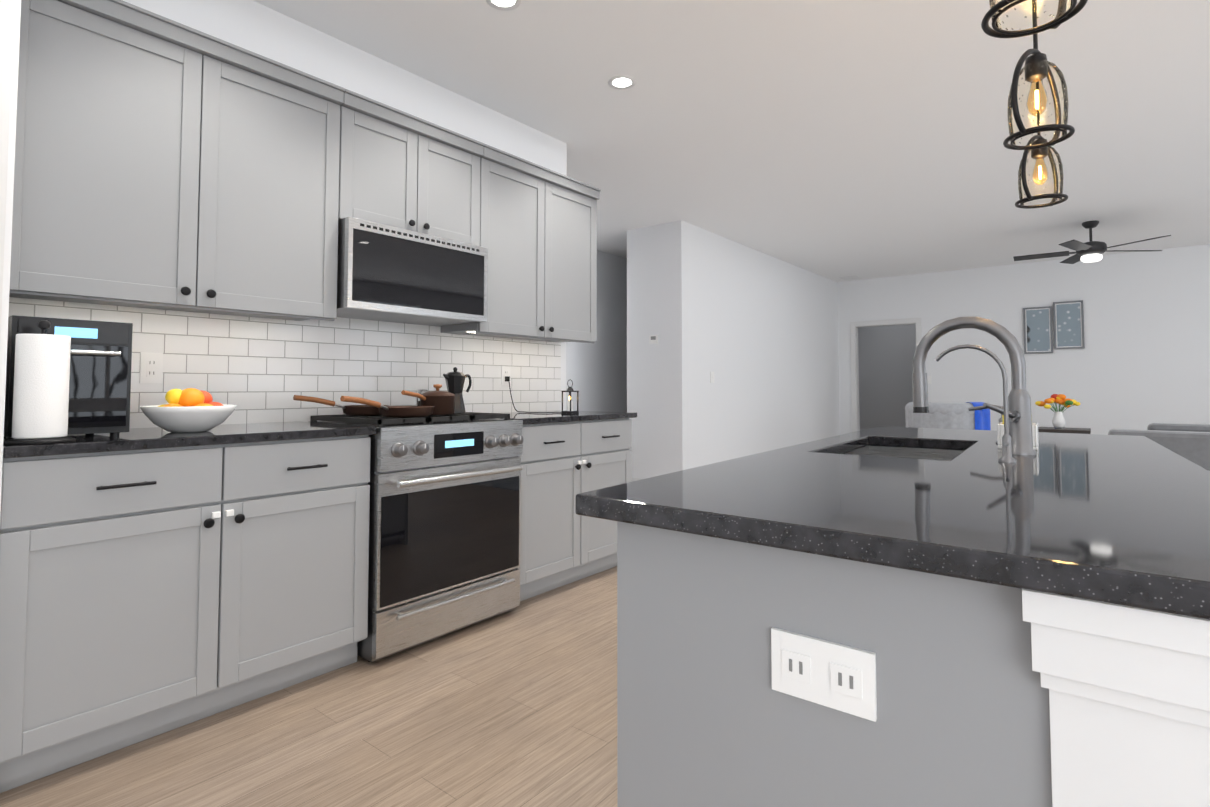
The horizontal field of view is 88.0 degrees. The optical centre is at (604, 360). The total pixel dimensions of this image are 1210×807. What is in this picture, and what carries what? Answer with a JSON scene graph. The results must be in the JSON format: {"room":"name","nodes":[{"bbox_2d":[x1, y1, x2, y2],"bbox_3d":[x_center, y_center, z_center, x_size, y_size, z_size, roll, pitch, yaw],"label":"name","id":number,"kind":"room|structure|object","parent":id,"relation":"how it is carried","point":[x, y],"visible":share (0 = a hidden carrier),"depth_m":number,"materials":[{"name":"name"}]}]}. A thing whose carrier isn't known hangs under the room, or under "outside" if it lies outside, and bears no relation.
{"room":"kitchen","nodes":[
{"label":"kitchen","id":0,"kind":"room"},
{"bbox_2d":[0,0,20,514],"bbox_3d":[-1.526,-0.257,1.087,0.100,2.750,1.060,0,-2,-7],"label":"wall","id":1,"kind":"structure","parent":0,"point":[10,190],"depth_m":1.61,"materials":[{"name":"white paint"}]},
{"bbox_2d":[0,0,13,341],"bbox_3d":[-1.519,0.047,1.089,0.116,2.142,0.952,0,-2,-7],"label":"door frame","id":2,"kind":"structure","parent":1,"relation":"attached to","point":[6,22],"depth_m":1.58,"materials":[{"name":"white"}]},
{"bbox_2d":[14,0,566,427],"bbox_3d":[-1.670,-0.194,2.578,0.120,2.750,4.380,-2,-3,38],"label":"wall","id":3,"kind":"structure","parent":0,"point":[259,29],"depth_m":3.10,"materials":[{"name":"white paint"}]},
{"bbox_2d":[9,0,344,320],"bbox_3d":[-1.566,-0.675,2.331,0.359,0.985,1.048,-2,-3,38],"label":"upper cabinet","id":4,"kind":"object","parent":3,"relation":"attached to","point":[163,163],"visible":0.98,"depth_m":2.17,"materials":[{"name":"grey paint"}]},
{"bbox_2d":[8,297,560,427],"bbox_3d":[-1.168,-0.137,3.109,0.006,0.920,2.800,-2,-3,38],"label":"tile backsplash","id":5,"kind":"structure","parent":3,"relation":"attached to","point":[259,370],"depth_m":2.86,"materials":[{"name":"white tile"}]},
{"bbox_2d":[139,352,162,382],"bbox_3d":[-1.726,0.026,2.385,0.007,0.117,0.072,-2,-3,38],"label":"electrical outlet","id":6,"kind":"object","parent":5,"relation":"attached to","point":[151,367],"visible":1,"depth_m":2.38,"materials":[{"name":"white plastic"}]},
{"bbox_2d":[501,366,510,384],"bbox_3d":[-0.601,0.090,3.805,0.007,0.115,0.072,-2,-3,38],"label":"electrical outlet","id":7,"kind":"object","parent":5,"relation":"attached to","point":[505,370],"visible":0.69,"depth_m":3.80,"materials":[{"name":"white plastic"}]},
{"bbox_2d":[338,89,484,245],"bbox_3d":[-1.001,-0.863,3.053,0.359,0.549,0.766,-2,-3,38],"label":"upper cabinet","id":8,"kind":"object","parent":3,"relation":"attached to","point":[401,169],"visible":0.67,"depth_m":2.91,"materials":[{"name":"grey paint"}]},
{"bbox_2d":[337,217,487,326],"bbox_3d":[-0.988,-0.396,3.022,0.393,0.380,0.754,-2,-3,38],"label":"microwave","id":9,"kind":"object","parent":8,"relation":"attached to","point":[386,273],"visible":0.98,"depth_m":2.85,"materials":[{"name":"silver metal"}]},
{"bbox_2d":[441,144,600,343],"bbox_3d":[-0.464,-0.616,3.721,0.359,0.985,0.960,-2,-3,38],"label":"upper cabinet","id":10,"kind":"object","parent":3,"relation":"attached to","point":[538,231],"visible":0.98,"depth_m":3.58,"materials":[{"name":"grey paint"}]},
{"bbox_2d":[0,566,616,806],"bbox_3d":[2.951,1.312,4.955,10.500,0.060,15.500,-2,-3,38],"label":"floor","id":11,"kind":"structure","parent":0,"point":[516,706],"depth_m":1.93,"materials":[{"name":"wood"}]},
{"bbox_2d":[0,435,370,792],"bbox_3d":[-1.457,0.720,2.187,0.635,0.890,1.048,-2,-3,38],"label":"base cabinet","id":12,"kind":"object","parent":11,"relation":"on","point":[145,594],"visible":0.92,"depth_m":1.90,"materials":[{"name":"grey paint"}]},
{"bbox_2d":[3,421,375,457],"bbox_3d":[-1.459,0.261,2.211,0.627,0.030,1.054,-2,-3,38],"label":"countertop","id":13,"kind":"structure","parent":12,"relation":"on","point":[145,438],"depth_m":2.01,"materials":[{"name":"black stone"}]},
{"bbox_2d":[3,320,75,444],"bbox_3d":[-1.551,0.056,1.726,0.150,0.339,0.150,-2,-3,38],"label":"paper towel holder","id":14,"kind":"object","parent":13,"relation":"on","point":[41,388],"visible":1,"depth_m":1.68,"materials":[{"name":"white paper"}]},
{"bbox_2d":[4,315,132,437],"bbox_3d":[-1.702,0.057,1.960,0.403,0.355,0.280,-2,-3,38],"label":"air fryer oven","id":15,"kind":"object","parent":13,"relation":"on","point":[100,376],"visible":0.58,"depth_m":1.89,"materials":[{"name":"black plastic"}]},
{"bbox_2d":[140,388,236,432],"bbox_3d":[-1.427,0.168,2.153,0.278,0.150,0.278,-2,-3,38],"label":"fruit bowl","id":16,"kind":"object","parent":13,"relation":"on","point":[189,410],"visible":1,"depth_m":2.09,"materials":[{"name":"white ceramic"}]},
{"bbox_2d":[310,412,523,661],"bbox_3d":[-0.863,0.722,2.883,0.704,0.945,0.756,-2,-3,38],"label":"range","id":17,"kind":"object","parent":11,"relation":"on","point":[444,524],"visible":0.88,"depth_m":2.64,"materials":[{"name":"silver metal"}]},
{"bbox_2d":[293,395,388,415],"bbox_3d":[-1.165,0.197,2.789,0.206,0.095,0.422,-2,-3,38],"label":"frying pan","id":18,"kind":"object","parent":17,"relation":"on","point":[358,410],"visible":0.9,"depth_m":2.78,"materials":[{"name":"orange metal"}]},
{"bbox_2d":[340,396,434,416],"bbox_3d":[-0.934,0.191,2.638,0.236,0.095,0.463,-2,-3,38],"label":"frying pan","id":19,"kind":"object","parent":17,"relation":"on","point":[405,411],"visible":1,"depth_m":2.62,"materials":[{"name":"orange metal"}]},
{"bbox_2d":[417,389,427,405],"bbox_3d":[-0.905,0.199,3.110,0.056,0.117,0.056,-2,-3,38],"label":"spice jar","id":20,"kind":"object","parent":17,"relation":"on","point":[421,391],"visible":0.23,"depth_m":3.09,"materials":[{"name":"clear glass"}]},
{"bbox_2d":[401,384,455,414],"bbox_3d":[-0.834,0.178,2.902,0.166,0.142,0.306,-2,-3,38],"label":"saucepan","id":21,"kind":"object","parent":17,"relation":"on","point":[443,402],"visible":0.94,"depth_m":2.89,"materials":[{"name":"orange metal"}]},
{"bbox_2d":[443,367,471,412],"bbox_3d":[-0.735,0.145,3.118,0.104,0.227,0.176,-2,-3,38],"label":"moka pot","id":22,"kind":"object","parent":17,"relation":"on","point":[455,379],"visible":0.92,"depth_m":3.08,"materials":[{"name":"black metal"}]},
{"bbox_2d":[516,418,631,600],"bbox_3d":[-0.353,0.779,3.580,0.635,0.890,0.950,-2,-3,38],"label":"base cabinet","id":23,"kind":"object","parent":11,"relation":"on","point":[562,542],"visible":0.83,"depth_m":3.33,"materials":[{"name":"grey paint"}]},
{"bbox_2d":[497,410,636,424],"bbox_3d":[-0.352,0.319,3.608,0.627,0.030,0.976,-2,-3,38],"label":"countertop","id":24,"kind":"structure","parent":23,"relation":"on","point":[534,418],"depth_m":3.44,"materials":[{"name":"black stone"}]},
{"bbox_2d":[505,376,560,412],"bbox_3d":[-0.420,0.201,3.744,0.347,0.217,0.161,-2,-3,38],"label":"cord","id":25,"kind":"object","parent":24,"relation":"on","point":[507,378],"visible":0.9,"depth_m":3.78,"materials":[{"name":"black plastic"}]},
{"bbox_2d":[561,379,578,413],"bbox_3d":[-0.205,0.208,3.672,0.072,0.199,0.072,-2,-3,38],"label":"lantern","id":26,"kind":"object","parent":24,"relation":"on","point":[570,403],"visible":1,"depth_m":3.66,"materials":[{"name":"black metal"}]},
{"bbox_2d":[617,445,1209,806],"bbox_3d":[0.793,0.688,1.415,0.746,0.888,1.866,-2,-3,38],"label":"kitchen island","id":27,"kind":"object","parent":11,"relation":"on","point":[751,675],"visible":0.83,"depth_m":0.67,"materials":[{"name":"grey paint"}]},
{"bbox_2d":[576,426,1209,619],"bbox_3d":[0.825,0.323,1.425,0.889,0.220,1.915,-2,-3,38],"label":"island countertop","id":28,"kind":"structure","parent":27,"relation":"on","point":[1122,520],"depth_m":0.80,"materials":[{"name":"black stone"}]},
{"bbox_2d":[842,445,962,460],"bbox_3d":[0.771,0.347,1.629,0.337,0.189,0.612,-2,-3,38],"label":"sink","id":29,"kind":"object","parent":28,"relation":"in","point":[934,452],"depth_m":1.86,"materials":[{"name":"silver metal"}]},
{"bbox_2d":[912,316,1035,454],"bbox_3d":[0.853,0.052,1.475,0.256,0.324,0.139,-2,-3,38],"label":"faucet","id":30,"kind":"object","parent":28,"relation":"on","point":[1019,416],"visible":0.98,"depth_m":1.45,"materials":[{"name":"silver metal"}]},
{"bbox_2d":[935,344,1015,462],"bbox_3d":[0.776,0.086,1.320,0.146,0.244,0.047,-2,-3,38],"label":"filter faucet","id":31,"kind":"object","parent":28,"relation":"on","point":[1006,448],"visible":1,"depth_m":1.29,"materials":[{"name":"silver metal"}]},
{"bbox_2d":[968,404,1002,442],"bbox_3d":[1.068,0.173,1.733,0.108,0.105,0.044,-2,-3,38],"label":"soap dispenser","id":32,"kind":"object","parent":28,"relation":"on","point":[980,408],"visible":0.27,"depth_m":1.74,"materials":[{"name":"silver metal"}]},
{"bbox_2d":[997,415,1038,449],"bbox_3d":[1.054,0.157,1.598,0.090,0.126,0.130,-2,-3,38],"label":"sponge caddy","id":33,"kind":"object","parent":28,"relation":"on","point":[1000,431],"visible":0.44,"depth_m":1.56,"materials":[{"name":"white ceramic"}]},
{"bbox_2d":[905,402,990,429],"bbox_3d":[3.611,0.890,6.604,0.801,0.928,0.765,-2,-3,38],"label":"armchair","id":34,"kind":"object","parent":11,"relation":"on","point":[950,415],"visible":0.4,"depth_m":6.30,"materials":[{"name":"grey fabric"}]},
{"bbox_2d":[1038,427,1090,433],"bbox_3d":[4.561,1.007,6.277,0.500,0.660,0.450,-2,-3,38],"label":"side table","id":35,"kind":"object","parent":11,"relation":"on","point":[1067,430],"visible":0.12,"depth_m":6.13,"materials":[{"name":"grey wood"}]},
{"bbox_2d":[1035,394,1080,428],"bbox_3d":[4.545,0.504,6.289,0.373,0.346,0.315,-2,-3,38],"label":"flower vase","id":36,"kind":"object","parent":35,"relation":"on","point":[1058,421],"visible":1,"depth_m":6.26,"materials":[{"name":"white ceramic"}]},
{"bbox_3d":[4.585,1.232,3.919,3.250,0.012,2.800,-2,-3,38],"label":"rug","id":37,"kind":"object","parent":11,"relation":"on","visible":0},
{"bbox_2d":[1108,423,1209,470],"bbox_3d":[4.362,0.802,3.680,2.180,0.828,0.980,-2,-3,38],"label":"sofa","id":38,"kind":"object","parent":37,"relation":"on","point":[1190,442],"visible":0.12,"depth_m":3.80,"materials":[{"name":"grey fabric"}]},
{"bbox_2d":[566,250,626,411],"bbox_3d":[0.053,0.029,7.892,0.120,2.750,8.020,-2,-3,38],"label":"wall","id":39,"kind":"structure","parent":0,"point":[596,373],"depth_m":7.72,"materials":[{"name":"white paint"}]},
{"bbox_2d":[253,0,1209,281],"bbox_3d":[2.951,-1.496,5.073,10.500,0.060,15.500,-2,-3,38],"label":"ceiling","id":40,"kind":"structure","parent":0,"point":[835,140],"depth_m":3.80,"materials":[{"name":"white paint"}]},
{"bbox_2d":[486,0,520,10],"bbox_3d":[-0.440,-1.562,2.707,0.154,0.006,0.154,-2,-3,38],"label":"recessed light","id":41,"kind":"object","parent":40,"relation":"in","point":[504,4],"visible":1,"depth_m":2.74,"materials":[{"name":"white"}]},
{"bbox_2d":[608,75,635,89],"bbox_3d":[0.093,-1.531,3.445,0.154,0.006,0.154,-2,-3,38],"label":"recessed light","id":42,"kind":"object","parent":40,"relation":"in","point":[621,82],"visible":1,"depth_m":3.44,"materials":[{"name":"white"}]},
{"bbox_2d":[839,276,861,279],"bbox_3d":[3.760,-1.272,9.593,0.250,0.006,0.300,-2,-3,38],"label":"ceiling vent","id":43,"kind":"object","parent":40,"relation":"in","point":[850,277],"visible":0.86,"depth_m":9.54,"materials":[{"name":"white"}]},
{"bbox_2d":[981,0,1087,37],"bbox_3d":[0.716,-1.105,1.070,0.149,1.057,0.225,-2,-3,38],"label":"pendant light","id":44,"kind":"object","parent":40,"relation":"hanging from","point":[1067,10],"visible":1,"depth_m":1.08,"materials":[{"name":"black metal"}]},
{"bbox_2d":[1003,0,1074,149],"bbox_3d":[1.089,-1.083,1.597,0.149,1.057,0.225,-2,-3,38],"label":"pendant light","id":45,"kind":"object","parent":40,"relation":"hanging from","point":[1036,67],"visible":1,"depth_m":1.57,"materials":[{"name":"black metal"}]},
{"bbox_2d":[1015,0,1067,208],"bbox_3d":[1.471,-1.060,2.136,0.149,1.057,0.225,-2,-3,38],"label":"pendant light","id":46,"kind":"object","parent":40,"relation":"hanging from","point":[1040,153],"visible":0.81,"depth_m":2.11,"materials":[{"name":"black metal"}]},
{"bbox_2d":[1013,220,1170,263],"bbox_3d":[4.901,-1.205,6.381,1.244,0.410,1.293,-2,-3,38],"label":"ceiling fan","id":47,"kind":"object","parent":40,"relation":"hanging from","point":[1090,251],"visible":1,"depth_m":6.31,"materials":[{"name":"grey metal"}]},
{"bbox_2d":[627,220,839,478],"bbox_3d":[2.011,0.049,8.351,0.680,2.750,4.870,-2,-3,38],"label":"wall block","id":48,"kind":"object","parent":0,"point":[755,331],"visible":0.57,"depth_m":6.87,"materials":[{"name":"white paint"}]},
{"bbox_2d":[649,335,657,343],"bbox_3d":[0.500,-0.222,6.436,0.100,0.090,0.020,-2,-3,38],"label":"thermostat","id":49,"kind":"object","parent":48,"relation":"attached to","point":[653,339],"visible":1,"depth_m":6.43,"materials":[{"name":"white plastic"}]},
{"bbox_2d":[858,324,915,429],"bbox_3d":[5.394,0.160,10.995,3.500,2.750,0.120,-2,-3,38],"label":"wall","id":50,"kind":"structure","parent":0,"point":[886,355],"depth_m":11.19,"materials":[{"name":"white paint"}]},
{"bbox_2d":[837,244,1209,434],"bbox_3d":[6.739,0.019,7.637,7.620,2.750,0.120,-2,-3,38],"label":"wall","id":51,"kind":"structure","parent":0,"point":[1140,360],"depth_m":8.04,"materials":[{"name":"white paint"}]},
{"bbox_2d":[850,318,921,431],"bbox_3d":[4.296,0.424,9.546,1.020,2.100,0.136,-2,-3,38],"label":"door frame","id":52,"kind":"structure","parent":51,"relation":"attached to","point":[854,326],"depth_m":9.78,"materials":[{"name":"white wood"}]},
{"bbox_2d":[927,376,930,383],"bbox_3d":[4.720,0.277,9.141,0.075,0.120,0.011,-2,-3,38],"label":"light switch","id":53,"kind":"object","parent":51,"relation":"attached to","point":[928,379],"visible":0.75,"depth_m":9.13,"materials":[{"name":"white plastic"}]},
{"bbox_2d":[1023,306,1052,353],"bbox_3d":[5.762,-0.407,8.335,0.315,0.620,0.025,-2,-3,38],"label":"picture","id":54,"kind":"object","parent":51,"relation":"attached to","point":[1038,331],"visible":0.98,"depth_m":8.33,"materials":[{"name":"white"}]},
{"bbox_2d":[1053,300,1084,348],"bbox_3d":[6.021,-0.466,8.133,0.315,0.620,0.025,-2,-3,38],"label":"picture","id":55,"kind":"object","parent":51,"relation":"attached to","point":[1068,317],"visible":1,"depth_m":8.13,"materials":[{"name":"white"}]}
]}

